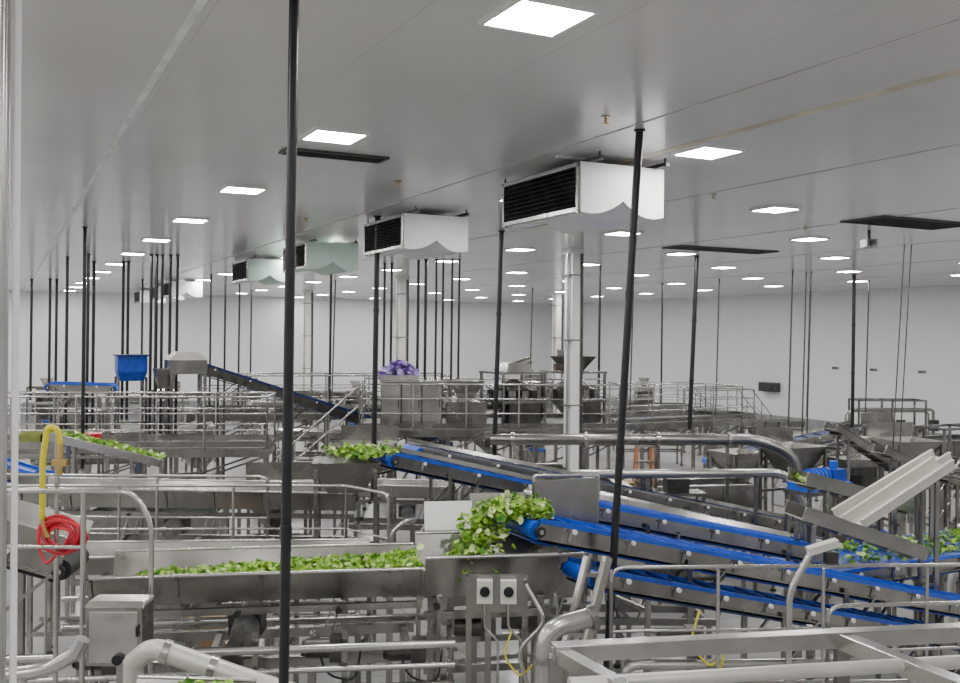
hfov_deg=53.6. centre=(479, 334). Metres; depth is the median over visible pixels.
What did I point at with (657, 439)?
pipe
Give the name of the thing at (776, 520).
conveyor
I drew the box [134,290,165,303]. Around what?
cooler
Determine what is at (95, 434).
tub
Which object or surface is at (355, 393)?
machine
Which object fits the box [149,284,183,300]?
cooler
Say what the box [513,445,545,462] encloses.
machine
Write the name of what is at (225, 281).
rod
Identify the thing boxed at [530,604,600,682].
duct
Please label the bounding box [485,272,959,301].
trim
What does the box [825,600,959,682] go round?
handrail
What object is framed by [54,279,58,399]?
rod
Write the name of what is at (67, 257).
rod
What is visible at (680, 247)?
ceiling vent
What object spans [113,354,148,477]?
bin
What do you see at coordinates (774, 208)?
ceiling light
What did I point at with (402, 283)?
structural column
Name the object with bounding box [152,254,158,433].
rod
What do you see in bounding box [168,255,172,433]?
rod
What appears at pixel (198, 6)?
trim
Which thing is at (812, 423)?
baseboard
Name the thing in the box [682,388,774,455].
access platform
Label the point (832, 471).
conveyor
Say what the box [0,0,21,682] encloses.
post
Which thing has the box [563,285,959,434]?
wall
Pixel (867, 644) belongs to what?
frame
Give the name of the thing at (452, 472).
conveyor
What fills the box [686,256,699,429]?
rod
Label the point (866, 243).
ceiling camera
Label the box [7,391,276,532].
access platform
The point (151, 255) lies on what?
rod
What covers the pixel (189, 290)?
cooler
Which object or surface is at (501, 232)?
rod
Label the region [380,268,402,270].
ceiling light
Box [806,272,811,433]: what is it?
rod
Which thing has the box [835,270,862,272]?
ceiling light
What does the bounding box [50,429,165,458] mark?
lettuce
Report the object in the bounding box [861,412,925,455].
hopper
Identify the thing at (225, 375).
conveyor
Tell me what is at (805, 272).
rod
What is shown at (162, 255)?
rod
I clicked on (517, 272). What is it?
ceiling light
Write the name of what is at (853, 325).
rod
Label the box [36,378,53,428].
machine
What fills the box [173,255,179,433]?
rod
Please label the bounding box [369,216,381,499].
rod
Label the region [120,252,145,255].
ceiling light
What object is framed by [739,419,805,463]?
shaker
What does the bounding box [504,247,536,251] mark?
ceiling light
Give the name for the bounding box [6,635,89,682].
pipe
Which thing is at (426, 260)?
rod
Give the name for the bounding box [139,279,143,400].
rod
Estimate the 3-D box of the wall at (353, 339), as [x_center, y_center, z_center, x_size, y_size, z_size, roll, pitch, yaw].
[-16.387,1.171,50.154,48.000,6.600,0.300,0,0,-27]
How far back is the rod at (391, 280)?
26.77 m
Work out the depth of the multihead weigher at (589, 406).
24.67 m
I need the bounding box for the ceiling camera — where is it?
[860,230,877,247]
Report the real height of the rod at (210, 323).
4.600 m
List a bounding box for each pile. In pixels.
[321,439,402,459]
[417,490,555,581]
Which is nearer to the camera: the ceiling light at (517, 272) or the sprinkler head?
the sprinkler head
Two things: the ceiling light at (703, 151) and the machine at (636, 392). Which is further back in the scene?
the machine at (636, 392)
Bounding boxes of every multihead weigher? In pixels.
[479,357,547,422]
[539,350,606,422]
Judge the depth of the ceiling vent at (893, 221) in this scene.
16.32 m
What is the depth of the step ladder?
19.54 m
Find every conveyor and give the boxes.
[6,496,93,667]
[7,457,78,647]
[18,477,366,665]
[44,381,118,477]
[49,431,165,622]
[68,538,375,682]
[87,542,439,682]
[199,364,452,504]
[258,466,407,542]
[373,443,816,637]
[402,438,824,601]
[501,516,959,679]
[523,487,833,672]
[560,557,959,678]
[701,430,836,500]
[763,438,862,511]
[773,523,959,678]
[782,420,862,481]
[783,460,854,603]
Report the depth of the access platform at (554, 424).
23.09 m
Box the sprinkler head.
[601,115,610,124]
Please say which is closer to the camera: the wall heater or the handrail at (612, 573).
the handrail at (612, 573)
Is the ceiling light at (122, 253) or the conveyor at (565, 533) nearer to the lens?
the conveyor at (565, 533)
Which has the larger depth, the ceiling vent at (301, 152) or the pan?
the ceiling vent at (301, 152)
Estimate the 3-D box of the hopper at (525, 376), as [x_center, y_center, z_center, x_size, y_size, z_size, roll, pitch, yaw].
[3.045,3.323,47.756,1.241,2.602,1.249,0,0,-27]
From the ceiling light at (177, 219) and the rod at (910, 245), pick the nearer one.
the ceiling light at (177, 219)
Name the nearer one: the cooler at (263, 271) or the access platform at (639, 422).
the cooler at (263, 271)
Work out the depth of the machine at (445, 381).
47.41 m
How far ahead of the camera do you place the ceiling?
9.42 m
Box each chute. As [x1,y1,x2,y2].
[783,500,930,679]
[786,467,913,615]
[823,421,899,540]
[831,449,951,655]
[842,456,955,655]
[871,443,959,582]
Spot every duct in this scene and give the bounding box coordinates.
[457,468,805,592]
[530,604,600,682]
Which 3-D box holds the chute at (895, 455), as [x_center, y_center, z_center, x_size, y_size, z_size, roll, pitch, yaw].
[8.301,3.341,17.708,2.145,2.650,0.400,0,0,-17]
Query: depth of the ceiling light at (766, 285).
36.80 m
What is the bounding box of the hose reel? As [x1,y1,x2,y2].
[36,424,88,682]
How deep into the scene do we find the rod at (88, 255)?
24.36 m
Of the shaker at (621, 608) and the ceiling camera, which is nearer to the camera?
the shaker at (621, 608)
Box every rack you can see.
[7,450,155,578]
[18,386,90,434]
[148,394,220,461]
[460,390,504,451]
[845,398,938,435]
[907,423,959,526]
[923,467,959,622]
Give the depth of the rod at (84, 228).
18.07 m
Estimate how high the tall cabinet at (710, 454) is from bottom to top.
2.012 m
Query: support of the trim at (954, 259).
attached to the ceiling
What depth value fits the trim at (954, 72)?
8.42 m
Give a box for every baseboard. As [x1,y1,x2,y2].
[8,394,550,423]
[600,397,942,443]
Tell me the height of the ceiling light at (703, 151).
0.030 m
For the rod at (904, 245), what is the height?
5.001 m
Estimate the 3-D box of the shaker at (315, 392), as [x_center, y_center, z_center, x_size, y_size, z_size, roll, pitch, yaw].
[-6.946,3.670,47.999,3.311,1.752,1.048,0,0,-27]
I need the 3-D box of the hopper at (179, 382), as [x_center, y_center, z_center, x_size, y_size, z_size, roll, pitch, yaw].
[-12.690,3.191,38.032,1.127,2.618,1.175,0,0,0]
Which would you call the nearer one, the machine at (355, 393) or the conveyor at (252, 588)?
the conveyor at (252, 588)
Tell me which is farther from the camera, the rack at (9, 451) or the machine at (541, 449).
the machine at (541, 449)
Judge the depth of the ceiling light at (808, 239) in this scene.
19.08 m
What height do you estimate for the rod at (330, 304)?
4.600 m
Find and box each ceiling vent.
[279,147,389,163]
[662,245,778,253]
[840,215,959,229]
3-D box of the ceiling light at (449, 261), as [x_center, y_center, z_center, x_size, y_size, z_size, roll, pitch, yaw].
[-0.897,-1.992,25.577,0.752,0.030,0.752,0,0,0]
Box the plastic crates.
[19,431,87,441]
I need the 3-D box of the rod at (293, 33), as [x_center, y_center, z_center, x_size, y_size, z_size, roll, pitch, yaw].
[-1.078,1.292,5.250,0.143,6.600,0.094,0,0,0]
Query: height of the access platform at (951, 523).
2.548 m
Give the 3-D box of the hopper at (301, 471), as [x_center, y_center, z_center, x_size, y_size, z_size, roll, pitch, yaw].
[-3.628,3.459,16.904,1.249,2.226,1.256,0,0,-6]
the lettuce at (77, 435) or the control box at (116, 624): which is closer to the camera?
the control box at (116, 624)
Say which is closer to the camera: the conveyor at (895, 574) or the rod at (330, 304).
the conveyor at (895, 574)
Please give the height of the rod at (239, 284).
4.600 m
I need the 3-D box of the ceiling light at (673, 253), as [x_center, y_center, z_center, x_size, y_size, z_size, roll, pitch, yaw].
[4.817,-1.947,22.761,0.752,0.030,0.752,0,0,0]
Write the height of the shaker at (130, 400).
1.748 m
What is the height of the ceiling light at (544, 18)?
0.030 m
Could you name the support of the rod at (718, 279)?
hanging from the ceiling
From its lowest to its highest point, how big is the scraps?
0.147 m
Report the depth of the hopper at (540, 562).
8.89 m
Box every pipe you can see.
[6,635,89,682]
[123,639,293,682]
[484,432,801,549]
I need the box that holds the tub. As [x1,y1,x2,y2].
[76,432,101,473]
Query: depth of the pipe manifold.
8.39 m
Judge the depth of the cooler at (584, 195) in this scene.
10.83 m
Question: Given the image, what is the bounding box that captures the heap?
[378,359,420,379]
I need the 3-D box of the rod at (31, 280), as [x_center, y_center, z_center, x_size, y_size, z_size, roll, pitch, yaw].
[-17.017,0.166,36.000,0.180,4.600,0.162,0,0,0]
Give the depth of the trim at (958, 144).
11.96 m
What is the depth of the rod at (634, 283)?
35.98 m
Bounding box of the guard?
[531,473,599,682]
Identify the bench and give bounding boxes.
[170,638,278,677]
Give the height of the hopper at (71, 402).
2.675 m
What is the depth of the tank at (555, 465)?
20.63 m
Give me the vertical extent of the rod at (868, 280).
5.001 m
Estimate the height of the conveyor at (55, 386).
3.385 m
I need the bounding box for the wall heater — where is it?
[758,382,780,391]
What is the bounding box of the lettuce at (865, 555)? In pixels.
[834,528,959,563]
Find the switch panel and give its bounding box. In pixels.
[465,573,544,682]
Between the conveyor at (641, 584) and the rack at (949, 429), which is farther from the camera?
the rack at (949, 429)
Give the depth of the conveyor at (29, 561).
8.24 m
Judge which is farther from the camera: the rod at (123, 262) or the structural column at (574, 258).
the rod at (123, 262)
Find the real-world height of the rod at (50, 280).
4.600 m
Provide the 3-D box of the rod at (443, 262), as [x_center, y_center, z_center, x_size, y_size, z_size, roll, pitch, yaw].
[-1.005,0.292,25.300,0.116,4.600,0.097,0,0,0]
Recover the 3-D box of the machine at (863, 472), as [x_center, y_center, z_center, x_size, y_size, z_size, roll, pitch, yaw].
[7.993,3.413,20.138,0.900,2.500,1.570,0,0,-17]
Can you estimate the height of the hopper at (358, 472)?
2.840 m
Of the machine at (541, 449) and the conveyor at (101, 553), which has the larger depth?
the machine at (541, 449)
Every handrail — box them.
[7,473,268,677]
[7,484,389,682]
[7,488,153,682]
[609,563,959,682]
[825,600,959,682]
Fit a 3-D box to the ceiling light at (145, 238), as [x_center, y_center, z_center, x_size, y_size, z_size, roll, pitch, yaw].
[-6.944,-2.040,20.382,0.752,0.030,0.752,0,0,0]
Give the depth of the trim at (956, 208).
19.72 m
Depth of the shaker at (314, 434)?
30.19 m
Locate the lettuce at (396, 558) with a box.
[135,546,424,574]
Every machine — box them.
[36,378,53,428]
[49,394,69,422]
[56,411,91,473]
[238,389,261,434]
[345,380,366,424]
[380,379,443,422]
[443,376,454,397]
[445,379,498,422]
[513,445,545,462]
[634,378,651,416]
[819,436,887,542]
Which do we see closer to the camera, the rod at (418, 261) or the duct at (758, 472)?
the duct at (758, 472)
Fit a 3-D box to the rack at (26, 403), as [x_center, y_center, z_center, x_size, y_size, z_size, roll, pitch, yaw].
[-16.942,3.262,38.093,2.833,2.410,0.939,0,0,-26]
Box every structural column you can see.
[302,290,313,426]
[393,276,408,446]
[549,292,563,412]
[560,248,583,469]
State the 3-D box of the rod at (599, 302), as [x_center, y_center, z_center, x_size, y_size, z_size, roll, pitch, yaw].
[3.384,0.327,27.000,0.132,4.600,0.113,0,0,0]
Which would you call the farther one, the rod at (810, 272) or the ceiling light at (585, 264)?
the rod at (810, 272)
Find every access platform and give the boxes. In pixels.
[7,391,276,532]
[200,373,532,478]
[252,378,624,523]
[554,383,743,469]
[626,381,721,433]
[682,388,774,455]
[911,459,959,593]
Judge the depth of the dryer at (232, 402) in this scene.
47.41 m
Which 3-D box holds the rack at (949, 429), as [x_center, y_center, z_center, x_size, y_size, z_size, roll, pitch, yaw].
[12.315,3.492,24.103,3.343,2.410,0.941,0,0,-26]
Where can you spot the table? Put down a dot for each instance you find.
(677, 487)
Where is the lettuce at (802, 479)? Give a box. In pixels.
[794,472,806,481]
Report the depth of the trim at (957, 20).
8.30 m
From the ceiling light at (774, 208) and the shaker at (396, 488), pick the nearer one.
the ceiling light at (774, 208)
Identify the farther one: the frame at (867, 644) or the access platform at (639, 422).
the access platform at (639, 422)
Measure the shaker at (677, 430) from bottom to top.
1.594 m
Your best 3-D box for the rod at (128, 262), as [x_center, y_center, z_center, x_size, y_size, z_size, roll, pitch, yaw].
[-9.946,0.222,26.800,0.148,4.600,0.129,0,0,0]
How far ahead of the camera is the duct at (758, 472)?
16.98 m
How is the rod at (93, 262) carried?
hanging from the ceiling
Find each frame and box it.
[548,622,959,682]
[562,555,611,682]
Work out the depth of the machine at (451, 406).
23.64 m
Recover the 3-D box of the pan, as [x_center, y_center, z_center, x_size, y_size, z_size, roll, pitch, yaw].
[-1.843,3.447,6.175,1.006,2.278,0.650,0,0,0]
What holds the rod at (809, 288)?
hanging from the ceiling
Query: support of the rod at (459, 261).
hanging from the ceiling
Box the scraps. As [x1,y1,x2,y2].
[178,677,232,682]
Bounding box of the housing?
[152,352,207,478]
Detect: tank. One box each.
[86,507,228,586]
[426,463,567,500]
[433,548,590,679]
[625,478,758,553]
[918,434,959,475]
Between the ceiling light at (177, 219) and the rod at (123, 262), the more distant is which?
the rod at (123, 262)
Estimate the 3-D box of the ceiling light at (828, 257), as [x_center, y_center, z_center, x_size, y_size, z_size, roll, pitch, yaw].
[8.794,-1.916,23.538,0.752,0.030,0.752,0,0,0]
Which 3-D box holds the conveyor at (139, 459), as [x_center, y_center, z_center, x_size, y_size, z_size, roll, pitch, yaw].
[-6.057,3.040,15.404,1.781,3.025,0.600,0,0,-13]
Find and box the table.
[620,478,706,544]
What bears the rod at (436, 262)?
hanging from the ceiling
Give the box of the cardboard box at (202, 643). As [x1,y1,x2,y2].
[187,615,225,648]
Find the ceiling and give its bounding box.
[9,0,959,303]
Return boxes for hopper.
[62,398,104,477]
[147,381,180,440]
[237,462,313,600]
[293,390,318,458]
[310,456,380,666]
[333,425,398,541]
[415,492,560,682]
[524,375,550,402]
[705,445,767,520]
[757,426,828,540]
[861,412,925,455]
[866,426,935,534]
[868,422,944,535]
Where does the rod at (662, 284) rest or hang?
hanging from the ceiling
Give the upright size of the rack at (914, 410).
2.410 m
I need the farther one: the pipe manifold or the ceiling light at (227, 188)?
the ceiling light at (227, 188)
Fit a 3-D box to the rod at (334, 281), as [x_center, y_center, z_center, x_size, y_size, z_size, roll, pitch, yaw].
[-5.557,0.456,36.000,0.196,5.001,0.097,0,0,0]
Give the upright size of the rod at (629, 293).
6.604 m
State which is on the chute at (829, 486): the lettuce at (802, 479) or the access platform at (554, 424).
the lettuce at (802, 479)
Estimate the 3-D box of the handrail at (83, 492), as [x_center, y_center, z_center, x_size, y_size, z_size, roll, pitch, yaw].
[-3.583,2.891,7.500,2.080,3.361,0.120,0,0,0]
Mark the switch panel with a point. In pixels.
(485, 592)
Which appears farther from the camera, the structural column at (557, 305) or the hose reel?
the structural column at (557, 305)
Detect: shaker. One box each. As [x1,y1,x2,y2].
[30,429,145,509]
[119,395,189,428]
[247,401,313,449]
[275,427,340,461]
[313,390,371,426]
[348,478,479,544]
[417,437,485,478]
[530,553,724,668]
[625,428,689,465]
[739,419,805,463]
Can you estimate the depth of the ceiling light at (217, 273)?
31.94 m
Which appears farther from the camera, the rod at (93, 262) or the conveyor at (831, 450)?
the rod at (93, 262)
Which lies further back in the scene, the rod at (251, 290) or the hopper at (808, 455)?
the rod at (251, 290)
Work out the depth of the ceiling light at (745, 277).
31.91 m
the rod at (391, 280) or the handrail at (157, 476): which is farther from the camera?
the rod at (391, 280)
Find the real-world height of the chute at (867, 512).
3.036 m
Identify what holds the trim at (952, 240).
attached to the ceiling
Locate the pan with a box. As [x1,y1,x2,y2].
[136,674,256,682]
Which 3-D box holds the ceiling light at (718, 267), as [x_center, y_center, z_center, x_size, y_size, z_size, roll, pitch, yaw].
[6.967,-1.930,27.153,0.752,0.030,0.752,0,0,0]
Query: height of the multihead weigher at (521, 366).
1.715 m
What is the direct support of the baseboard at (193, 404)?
attached to the wall at (353, 339)
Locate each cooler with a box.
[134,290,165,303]
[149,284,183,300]
[164,278,202,298]
[232,255,284,284]
[283,237,357,274]
[364,206,468,259]
[502,151,669,233]
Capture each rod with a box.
[29,279,32,399]
[47,279,51,399]
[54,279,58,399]
[64,256,69,428]
[79,227,87,468]
[85,254,90,429]
[91,261,96,422]
[120,261,125,418]
[125,261,130,418]
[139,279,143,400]
[147,254,152,433]
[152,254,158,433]
[153,300,154,400]
[158,254,164,433]
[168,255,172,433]
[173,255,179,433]
[208,275,212,404]
[223,275,226,368]
[237,284,240,404]
[250,290,252,374]
[278,0,298,682]
[329,275,331,421]
[331,281,335,403]
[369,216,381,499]
[382,263,386,366]
[389,263,393,364]
[416,259,420,369]
[423,259,427,378]
[434,259,437,378]
[441,261,444,419]
[450,260,453,379]
[457,260,460,397]
[492,230,504,454]
[529,288,532,388]
[598,265,601,397]
[603,128,644,668]
[629,283,634,412]
[659,284,662,404]
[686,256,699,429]
[715,279,719,415]
[787,270,793,426]
[801,272,807,434]
[805,288,809,416]
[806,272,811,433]
[849,274,856,426]
[865,280,869,412]
[892,245,904,447]
[899,245,911,441]
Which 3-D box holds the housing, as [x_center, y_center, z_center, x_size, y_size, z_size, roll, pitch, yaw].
[-7.542,2.481,23.838,1.225,4.120,0.950,0,0,-27]
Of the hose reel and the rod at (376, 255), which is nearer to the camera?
the hose reel
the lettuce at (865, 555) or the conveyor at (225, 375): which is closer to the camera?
the lettuce at (865, 555)
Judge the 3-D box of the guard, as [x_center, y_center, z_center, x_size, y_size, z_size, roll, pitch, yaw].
[0.898,3.029,10.079,0.835,3.156,0.072,0,0,-27]
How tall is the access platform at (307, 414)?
3.451 m
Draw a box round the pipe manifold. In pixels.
[620,610,921,682]
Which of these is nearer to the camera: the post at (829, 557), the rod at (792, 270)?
the post at (829, 557)
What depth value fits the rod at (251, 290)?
43.97 m
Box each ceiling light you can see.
[104,262,126,264]
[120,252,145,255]
[141,237,171,241]
[171,217,208,223]
[217,273,231,274]
[218,184,266,194]
[299,126,369,144]
[305,281,322,282]
[338,275,358,277]
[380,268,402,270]
[433,259,457,262]
[478,0,600,37]
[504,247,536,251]
[505,271,528,273]
[584,263,601,265]
[602,230,642,235]
[664,252,697,255]
[671,144,745,159]
[710,266,737,268]
[741,277,764,278]
[749,205,801,212]
[763,285,782,286]
[789,236,830,241]
[818,256,851,258]
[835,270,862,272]
[846,280,867,281]
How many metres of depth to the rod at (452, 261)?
25.27 m
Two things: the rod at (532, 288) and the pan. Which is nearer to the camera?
the pan
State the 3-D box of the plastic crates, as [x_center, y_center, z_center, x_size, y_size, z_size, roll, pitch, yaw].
[-9.286,2.227,20.728,1.330,0.240,0.580,0,0,-17]
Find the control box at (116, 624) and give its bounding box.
[85,594,154,682]
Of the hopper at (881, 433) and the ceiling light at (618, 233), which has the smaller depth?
the ceiling light at (618, 233)
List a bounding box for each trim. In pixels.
[24,0,207,290]
[119,19,959,292]
[204,144,959,291]
[270,208,959,296]
[343,240,956,298]
[409,259,958,300]
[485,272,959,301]
[555,155,587,159]
[613,69,959,164]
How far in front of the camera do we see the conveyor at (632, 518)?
11.46 m
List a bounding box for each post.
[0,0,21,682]
[785,538,840,682]
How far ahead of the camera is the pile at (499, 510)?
9.12 m
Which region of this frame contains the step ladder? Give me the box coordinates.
[632,445,657,535]
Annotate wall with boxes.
[8,291,551,404]
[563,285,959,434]
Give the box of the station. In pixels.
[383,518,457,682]
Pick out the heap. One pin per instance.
(398, 369)
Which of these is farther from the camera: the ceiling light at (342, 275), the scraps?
the ceiling light at (342, 275)
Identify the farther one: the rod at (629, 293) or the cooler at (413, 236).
the cooler at (413, 236)
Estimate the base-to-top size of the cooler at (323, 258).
0.667 m
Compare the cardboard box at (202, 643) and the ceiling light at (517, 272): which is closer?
the cardboard box at (202, 643)
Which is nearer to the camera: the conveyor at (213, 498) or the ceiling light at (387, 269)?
the conveyor at (213, 498)
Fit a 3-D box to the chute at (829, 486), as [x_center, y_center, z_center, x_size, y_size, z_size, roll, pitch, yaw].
[5.899,3.370,15.008,2.142,2.553,0.550,0,0,-17]
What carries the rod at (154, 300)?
hanging from the ceiling
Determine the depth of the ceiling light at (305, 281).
36.30 m
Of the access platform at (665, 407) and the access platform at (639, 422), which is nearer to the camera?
the access platform at (639, 422)
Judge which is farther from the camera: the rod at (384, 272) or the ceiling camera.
the rod at (384, 272)

